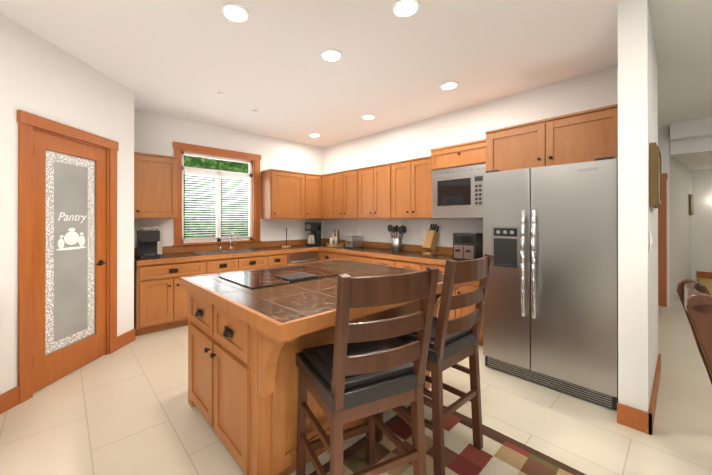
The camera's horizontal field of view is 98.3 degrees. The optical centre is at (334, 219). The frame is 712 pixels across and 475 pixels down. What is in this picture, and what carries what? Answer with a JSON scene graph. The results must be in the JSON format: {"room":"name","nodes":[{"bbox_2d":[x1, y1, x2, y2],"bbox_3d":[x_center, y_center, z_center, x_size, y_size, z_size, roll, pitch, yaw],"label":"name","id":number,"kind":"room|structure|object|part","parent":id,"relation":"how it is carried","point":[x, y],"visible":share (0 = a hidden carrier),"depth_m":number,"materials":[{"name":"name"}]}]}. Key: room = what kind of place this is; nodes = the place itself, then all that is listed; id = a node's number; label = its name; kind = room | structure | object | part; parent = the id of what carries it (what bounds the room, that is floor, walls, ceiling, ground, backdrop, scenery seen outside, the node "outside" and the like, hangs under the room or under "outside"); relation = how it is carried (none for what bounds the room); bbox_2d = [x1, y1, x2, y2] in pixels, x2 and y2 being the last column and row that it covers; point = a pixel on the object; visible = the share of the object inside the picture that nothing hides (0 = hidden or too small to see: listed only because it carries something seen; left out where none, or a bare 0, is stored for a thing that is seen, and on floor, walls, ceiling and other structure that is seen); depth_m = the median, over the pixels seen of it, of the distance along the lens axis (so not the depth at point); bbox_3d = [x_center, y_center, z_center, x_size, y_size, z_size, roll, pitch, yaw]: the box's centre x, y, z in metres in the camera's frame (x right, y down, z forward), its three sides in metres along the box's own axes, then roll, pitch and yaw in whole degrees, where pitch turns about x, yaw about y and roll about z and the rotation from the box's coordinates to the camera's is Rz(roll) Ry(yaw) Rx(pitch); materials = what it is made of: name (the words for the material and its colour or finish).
{"room":"kitchen","nodes":[
{"label":"kitchen","id":0,"kind":"room"},
{"bbox_2d":[0,13,133,394],"bbox_3d":[-4.283,-0.047,1.451,5.700,2.800,1.630,0,0,-42],"label":"wall","id":1,"kind":"structure","parent":0,"point":[42,77],"depth_m":2.48,"materials":[{"name":"white paint"}]},
{"bbox_2d":[17,110,118,403],"bbox_3d":[-2.350,0.275,2.729,0.148,2.160,0.950,0,0,3],"label":"door frame","id":2,"kind":"structure","parent":1,"relation":"attached to","point":[28,122],"depth_m":2.34,"materials":[{"name":"brown wood"}]},
{"bbox_2d":[33,130,106,392],"bbox_3d":[-2.330,0.326,2.725,0.532,2.042,0.539,0,0,-42],"label":"door leaf","id":3,"kind":"structure","parent":1,"relation":"in","point":[69,257],"depth_m":2.68,"materials":[{"name":"brown wood"}]},
{"bbox_2d":[58,212,85,222],"bbox_3d":[-2.329,-0.013,2.740,0.001,0.096,0.283,0,0,6],"label":"lettering","id":4,"kind":"object","parent":3,"relation":"attached to","point":[70,217],"depth_m":2.70,"materials":[{"name":"white paint"}]},
{"bbox_2d":[134,109,322,247],"bbox_3d":[-1.480,-0.040,5.118,3.600,2.800,0.140,0,0,-42],"label":"wall","id":5,"kind":"structure","parent":0,"point":[158,134],"depth_m":4.89,"materials":[{"name":"white paint"}]},
{"bbox_2d":[134,152,178,218],"bbox_3d":[-2.363,-0.418,4.005,0.520,0.810,0.350,0,0,-42],"label":"upper cabinet","id":6,"kind":"object","parent":5,"relation":"attached to","point":[155,175],"depth_m":3.88,"materials":[{"name":"brown wood"}]},
{"bbox_2d":[172,142,261,245],"bbox_3d":[-1.793,-0.361,4.801,1.370,1.460,0.180,0,0,-42],"label":"window","id":7,"kind":"structure","parent":5,"relation":"in","point":[180,148],"depth_m":4.81,"materials":[{"name":"brown wood"}]},
{"bbox_3d":[-1.826,-0.321,4.838,1.120,1.330,0.040,0,0,-42],"label":"vinyl window frame","id":8,"kind":"part","parent":7,"relation":"part of","materials":[{"name":"white plastic"}]},
{"bbox_2d":[184,170,250,239],"bbox_3d":[-1.795,-0.209,4.803,1.020,1.003,0.047,0,0,-42],"label":"window blinds","id":9,"kind":"object","parent":7,"relation":"attached to","point":[211,175],"visible":0.98,"depth_m":4.74,"materials":[{"name":"white plastic"}]},
{"bbox_2d":[261,169,305,218],"bbox_3d":[-0.891,-0.415,5.310,0.666,0.813,0.350,0,0,-42],"label":"upper cabinet","id":10,"kind":"object","parent":5,"relation":"attached to","point":[283,193],"depth_m":5.14,"materials":[{"name":"brown wood"}]},
{"bbox_2d":[306,173,321,218],"bbox_3d":[-0.503,-0.414,5.654,0.371,0.813,0.350,0,0,-42],"label":"upper cabinet","id":11,"kind":"object","parent":5,"relation":"attached to","point":[313,182],"depth_m":5.54,"materials":[{"name":"brown wood"}]},
{"bbox_2d":[0,298,711,474],"bbox_3d":[2.070,1.385,2.422,16.500,0.060,9.400,0,0,-42],"label":"floor","id":12,"kind":"structure","parent":0,"point":[127,409],"depth_m":2.06,"materials":[{"name":"tile"}]},
{"bbox_2d":[134,261,187,335],"bbox_3d":[-2.167,0.935,3.977,0.760,0.845,0.635,0,0,-42],"label":"base cabinet","id":13,"kind":"object","parent":12,"relation":"on","point":[160,299],"depth_m":3.64,"materials":[{"name":"brown wood"}]},
{"bbox_2d":[134,245,464,296],"bbox_3d":[-0.284,0.491,3.740,3.263,0.042,3.493,0,0,-42],"label":"countertop","id":14,"kind":"structure","parent":13,"relation":"on","point":[170,266],"depth_m":4.17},
{"bbox_2d":[137,227,161,258],"bbox_3d":[-2.306,0.282,3.864,0.260,0.373,0.300,0,0,-42],"label":"coffee brewer","id":15,"kind":"object","parent":14,"relation":"on","point":[149,242],"visible":1,"depth_m":3.80,"materials":[{"name":"black plastic"}]},
{"bbox_2d":[202,249,257,252],"bbox_3d":[-1.568,0.563,4.538,0.890,0.191,0.480,0,0,-42],"label":"sink","id":16,"kind":"object","parent":14,"relation":"in","point":[203,250],"depth_m":4.66,"materials":[{"name":"silver metal"}]},
{"bbox_2d":[230,233,237,248],"bbox_3d":[-1.541,0.336,4.747,0.105,0.263,0.208,0,0,-42],"label":"faucet","id":17,"kind":"object","parent":14,"relation":"on","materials":[{"name":"silver metal"}]},
{"bbox_2d":[282,228,290,247],"bbox_3d":[-0.815,0.308,5.212,0.150,0.327,0.150,0,0,-42],"label":"towel stand","id":18,"kind":"object","parent":14,"relation":"on","point":[286,246],"visible":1,"depth_m":5.20,"materials":[{"name":"brown wood"}]},
{"bbox_2d":[305,222,320,245],"bbox_3d":[-0.391,0.262,5.613,0.234,0.420,0.223,0,0,-42],"label":"coffee maker","id":19,"kind":"object","parent":14,"relation":"on","point":[314,236],"visible":0.98,"depth_m":5.57,"materials":[{"name":"black plastic"}]},
{"bbox_2d":[326,229,342,246],"bbox_3d":[0.005,0.319,5.432,0.302,0.307,0.302,0,0,-42],"label":"lazy susan","id":20,"kind":"object","parent":14,"relation":"on","point":[335,241],"visible":1,"depth_m":5.40,"materials":[{"name":"brown wood"}]},
{"bbox_2d":[345,236,363,248],"bbox_3d":[0.328,0.375,5.102,0.285,0.192,0.170,0,0,-42],"label":"toaster","id":21,"kind":"object","parent":14,"relation":"on","point":[353,242],"visible":1,"depth_m":5.03,"materials":[{"name":"silver metal"}]},
{"bbox_2d":[387,224,406,251],"bbox_3d":[0.916,0.271,4.490,0.230,0.399,0.293,0,0,-42],"label":"utensil crock","id":22,"kind":"object","parent":14,"relation":"on","point":[396,244],"visible":1,"depth_m":4.44,"materials":[{"name":"silver metal"}]},
{"bbox_2d":[422,224,438,254],"bbox_3d":[1.320,0.265,4.192,0.265,0.410,0.120,0,0,-42],"label":"knife block","id":23,"kind":"object","parent":14,"relation":"on","point":[430,240],"visible":1,"depth_m":4.15,"materials":[{"name":"brown wood"}]},
{"bbox_2d":[453,232,482,259],"bbox_3d":[1.580,0.314,3.607,0.365,0.310,0.270,0,0,-42],"label":"toaster","id":24,"kind":"object","parent":14,"relation":"on","point":[467,245],"visible":0.96,"depth_m":3.50,"materials":[{"name":"black plastic"}]},
{"bbox_2d":[180,283,463,474],"bbox_3d":[-0.092,0.912,2.228,1.543,0.886,1.301,0,0,-42],"label":"kitchen island","id":25,"kind":"object","parent":12,"relation":"on","point":[252,333],"depth_m":1.58,"materials":[{"name":"brown wood"}]},
{"bbox_2d":[184,259,459,334],"bbox_3d":[-0.072,0.444,2.240,1.542,0.050,1.318,0,0,-42],"label":"island countertop","id":26,"kind":"structure","parent":25,"relation":"on","point":[290,308],"depth_m":1.69,"materials":[{"name":"brown tile"}]},
{"bbox_2d":[220,263,343,286],"bbox_3d":[-0.389,0.411,2.296,0.750,0.016,0.530,0,0,-42],"label":"cooktop","id":27,"kind":"object","parent":26,"relation":"in","point":[267,276],"depth_m":2.26,"materials":[{"name":"black glass"}]},
{"bbox_2d":[309,396,585,474],"bbox_3d":[0.319,1.346,1.292,1.940,0.011,1.090,0,0,-42],"label":"rug","id":28,"kind":"object","parent":12,"relation":"on","point":[498,453],"visible":0.75,"depth_m":1.75,"materials":[{"name":"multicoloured fabric"}]},
{"bbox_2d":[296,266,438,474],"bbox_3d":[0.121,0.768,1.393,0.450,1.144,0.528,0,0,-26],"label":"bar stool","id":29,"kind":"object","parent":28,"relation":"on","point":[354,371],"visible":1,"depth_m":1.24,"materials":[{"name":"brown wood"}]},
{"bbox_2d":[375,254,493,474],"bbox_3d":[0.578,0.769,1.814,0.466,1.144,0.536,0,0,-42],"label":"bar stool","id":30,"kind":"object","parent":28,"relation":"on","point":[453,342],"visible":0.71,"depth_m":1.62,"materials":[{"name":"brown wood"}]},
{"bbox_2d":[437,280,482,345],"bbox_3d":[1.578,0.934,3.624,0.624,0.845,0.850,0,0,-42],"label":"base cabinet","id":31,"kind":"object","parent":12,"relation":"on","point":[473,285],"depth_m":3.33,"materials":[{"name":"brown wood"}]},
{"bbox_2d":[483,156,617,409],"bbox_3d":[1.941,0.450,2.724,0.974,1.786,0.910,0,0,-42],"label":"refrigerator","id":32,"kind":"object","parent":12,"relation":"on","point":[550,244],"visible":0.92,"depth_m":2.40,"materials":[{"name":"silver metal"}]},
{"bbox_2d":[676,279,711,384],"bbox_3d":[1.929,0.833,1.244,0.703,1.039,0.472,0,0,44],"label":"dining chair","id":33,"kind":"object","parent":12,"relation":"on","point":[695,297],"visible":1,"depth_m":1.31,"materials":[{"name":"brown wood"}]},
{"bbox_2d":[0,0,711,169],"bbox_3d":[2.070,-1.255,2.427,16.500,0.500,9.400,0,0,-42],"label":"ceiling","id":34,"kind":"structure","parent":0,"point":[186,59],"depth_m":2.71,"materials":[{"name":"white paint"}]},
{"bbox_2d":[222,3,249,22],"bbox_3d":[-0.682,-1.435,2.126,0.191,0.019,0.200,0,0,-42],"label":"recessed light","id":35,"kind":"object","parent":34,"relation":"in","point":[234,12],"depth_m":2.13,"materials":[{"name":"white"}]},
{"bbox_2d":[309,133,319,136],"bbox_3d":[-0.331,-1.430,5.170,0.200,0.019,0.211,0,0,-42],"label":"recessed light","id":36,"kind":"object","parent":34,"relation":"in","point":[312,134],"depth_m":5.21,"materials":[{"name":"white"}]},
{"bbox_2d":[321,49,341,61],"bbox_3d":[-0.026,-1.434,2.670,0.193,0.019,0.197,0,0,-42],"label":"recessed light","id":37,"kind":"object","parent":34,"relation":"in","point":[331,55],"depth_m":2.68,"materials":[{"name":"white"}]},
{"bbox_2d":[362,114,374,119],"bbox_3d":[0.471,-1.431,4.264,0.196,0.019,0.194,0,0,-42],"label":"recessed light","id":38,"kind":"object","parent":34,"relation":"in","point":[368,116],"depth_m":4.27,"materials":[{"name":"white"}]},
{"bbox_2d":[392,0,419,17],"bbox_3d":[0.479,-1.435,2.074,0.198,0.019,0.190,0,0,-42],"label":"recessed light","id":39,"kind":"object","parent":34,"relation":"in","point":[401,8],"depth_m":2.08,"materials":[{"name":"white"}]},
{"bbox_2d":[440,81,458,89],"bbox_3d":[1.219,-1.433,3.270,0.203,0.019,0.193,0,0,-42],"label":"recessed light","id":40,"kind":"object","parent":34,"relation":"in","point":[449,85],"depth_m":3.27,"materials":[{"name":"white"}]},
{"bbox_2d":[323,67,614,246],"bbox_3d":[1.325,-0.041,4.531,0.180,2.800,4.740,0,0,-42],"label":"wall","id":41,"kind":"structure","parent":0,"point":[594,90],"depth_m":4.17,"materials":[{"name":"white paint"}]},
{"bbox_2d":[322,173,329,218],"bbox_3d":[-0.031,-0.415,5.657,0.350,0.810,0.308,0,0,-42],"label":"upper cabinet","id":42,"kind":"object","parent":41,"relation":"attached to","point":[326,177],"depth_m":5.55,"materials":[{"name":"brown wood"}]},
{"bbox_2d":[330,169,357,218],"bbox_3d":[0.287,-0.415,5.298,0.350,0.810,0.652,0,0,-42],"label":"upper cabinet","id":43,"kind":"object","parent":41,"relation":"attached to","point":[344,184],"depth_m":5.17,"materials":[{"name":"brown wood"}]},
{"bbox_2d":[358,163,389,218],"bbox_3d":[0.726,-0.416,4.804,0.350,0.810,0.670,0,0,-42],"label":"upper cabinet","id":44,"kind":"object","parent":41,"relation":"attached to","point":[373,181],"depth_m":4.67,"materials":[{"name":"brown wood"}]},
{"bbox_2d":[390,156,429,218],"bbox_3d":[1.170,-0.417,4.302,0.350,0.810,0.670,0,0,-42],"label":"upper cabinet","id":45,"kind":"object","parent":41,"relation":"attached to","point":[409,179],"depth_m":4.19,"materials":[{"name":"brown wood"}]},
{"bbox_2d":[422,229,426,237],"bbox_3d":[1.293,0.199,4.425,0.006,0.120,0.075,0,0,-42],"label":"outlet","id":46,"kind":"object","parent":41,"relation":"attached to","point":[424,231],"depth_m":4.42,"materials":[{"name":"white plastic"}]},
{"bbox_2d":[430,140,482,218],"bbox_3d":[1.620,-0.451,3.740,0.421,0.875,0.767,0,0,-42],"label":"upper cabinet","id":47,"kind":"object","parent":41,"relation":"attached to","point":[445,182],"depth_m":3.63,"materials":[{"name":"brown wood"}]},
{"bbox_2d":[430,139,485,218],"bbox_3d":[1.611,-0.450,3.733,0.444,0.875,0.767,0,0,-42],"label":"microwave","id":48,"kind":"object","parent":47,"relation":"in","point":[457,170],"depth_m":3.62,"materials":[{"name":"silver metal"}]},
{"bbox_2d":[482,104,617,175],"bbox_3d":[2.142,-0.684,2.988,0.640,0.451,1.055,0,0,-42],"label":"upper cabinet","id":49,"kind":"object","parent":41,"relation":"attached to","point":[587,135],"depth_m":2.73,"materials":[{"name":"brown wood"}]},
{"bbox_2d":[615,0,657,411],"bbox_3d":[2.361,-0.045,2.376,1.110,2.800,0.140,0,0,-42],"label":"wall","id":50,"kind":"structure","parent":0,"point":[628,84],"depth_m":2.02,"materials":[{"name":"white paint"}]},
{"bbox_2d":[650,232,652,250],"bbox_3d":[2.110,0.144,2.047,0.080,0.120,0.012,0,0,-42],"label":"light switch","id":51,"kind":"object","parent":50,"relation":"attached to","point":[651,240],"visible":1,"depth_m":2.04,"materials":[{"name":"white plastic"}]},
{"bbox_2d":[650,142,660,207],"bbox_3d":[2.277,-0.296,2.177,0.480,0.420,0.040,0,0,-42],"label":"framed picture","id":52,"kind":"object","parent":50,"relation":"attached to","point":[655,177],"visible":1,"depth_m":2.02,"materials":[{"name":"brown wood"}]},
{"bbox_2d":[658,127,701,306],"bbox_3d":[6.176,-0.039,5.503,2.430,2.800,0.440,0,0,-42],"label":"wall","id":53,"kind":"structure","parent":0,"point":[689,250],"depth_m":5.39,"materials":[{"name":"white paint"}]},
{"bbox_2d":[658,173,667,306],"bbox_3d":[4.840,0.320,5.147,0.122,2.080,1.000,0,0,-42],"label":"door frame","id":54,"kind":"structure","parent":53,"relation":"attached to","point":[662,255],"depth_m":4.81,"materials":[{"name":"brown wood"}]},
{"bbox_2d":[689,194,693,224],"bbox_3d":[7.022,-0.188,6.051,0.350,0.600,0.033,0,0,-36],"label":"framed picture","id":55,"kind":"object","parent":53,"relation":"attached to","point":[691,204],"visible":0.95,"depth_m":5.96,"materials":[{"name":"brown"}]},
{"bbox_2d":[697,278,711,295],"bbox_3d":[7.716,1.258,3.853,2.348,0.200,4.050,0,0,-42],"label":"floor","id":56,"kind":"structure","parent":0,"point":[707,283],"depth_m":5.62,"materials":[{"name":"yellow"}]},
{"bbox_2d":[702,169,711,271],"bbox_3d":[8.591,-0.041,4.731,0.120,2.800,4.200,0,0,-42],"label":"wall","id":57,"kind":"structure","parent":0,"point":[706,173],"depth_m":6.06,"materials":[{"name":"white paint"}]},
{"label":"outside","id":58,"kind":"structure","parent":0,"visible":0},
{"bbox_2d":[184,155,247,239],"bbox_3d":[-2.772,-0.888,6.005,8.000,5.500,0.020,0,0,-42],"label":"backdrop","id":59,"kind":"structure","parent":58,"point":[204,163],"depth_m":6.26,"materials":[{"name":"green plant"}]},
{"bbox_3d":[2.698,-0.047,1.626,16.620,2.800,7.610,0,0,-42],"label":"wall","id":60,"kind":"structure","parent":0,"visible":0},
{"bbox_2d":[0,389,19,413],"bbox_3d":[-4.049,1.286,0.566,4.878,0.130,0.039,0,0,-42],"label":"baseboard","id":61,"kind":"structure","parent":60,"relation":"attached to","point":[8,400],"depth_m":2.19,"materials":[{"name":"brown wood"}]},
{"bbox_2d":[641,354,660,434],"bbox_3d":[2.471,1.290,2.378,1.318,0.130,0.037,0,0,-42],"label":"baseboard","id":62,"kind":"structure","parent":60,"relation":"attached to","point":[647,418],"depth_m":2.03,"materials":[{"name":"brown wood"}]},
{"bbox_2d":[696,271,711,278],"bbox_3d":[8.585,1.094,4.630,0.016,0.130,4.060,0,0,-42],"label":"baseboard","id":63,"kind":"structure","parent":60,"relation":"attached to","point":[707,275],"depth_m":6.07,"materials":[{"name":"brown wood"}]}
]}

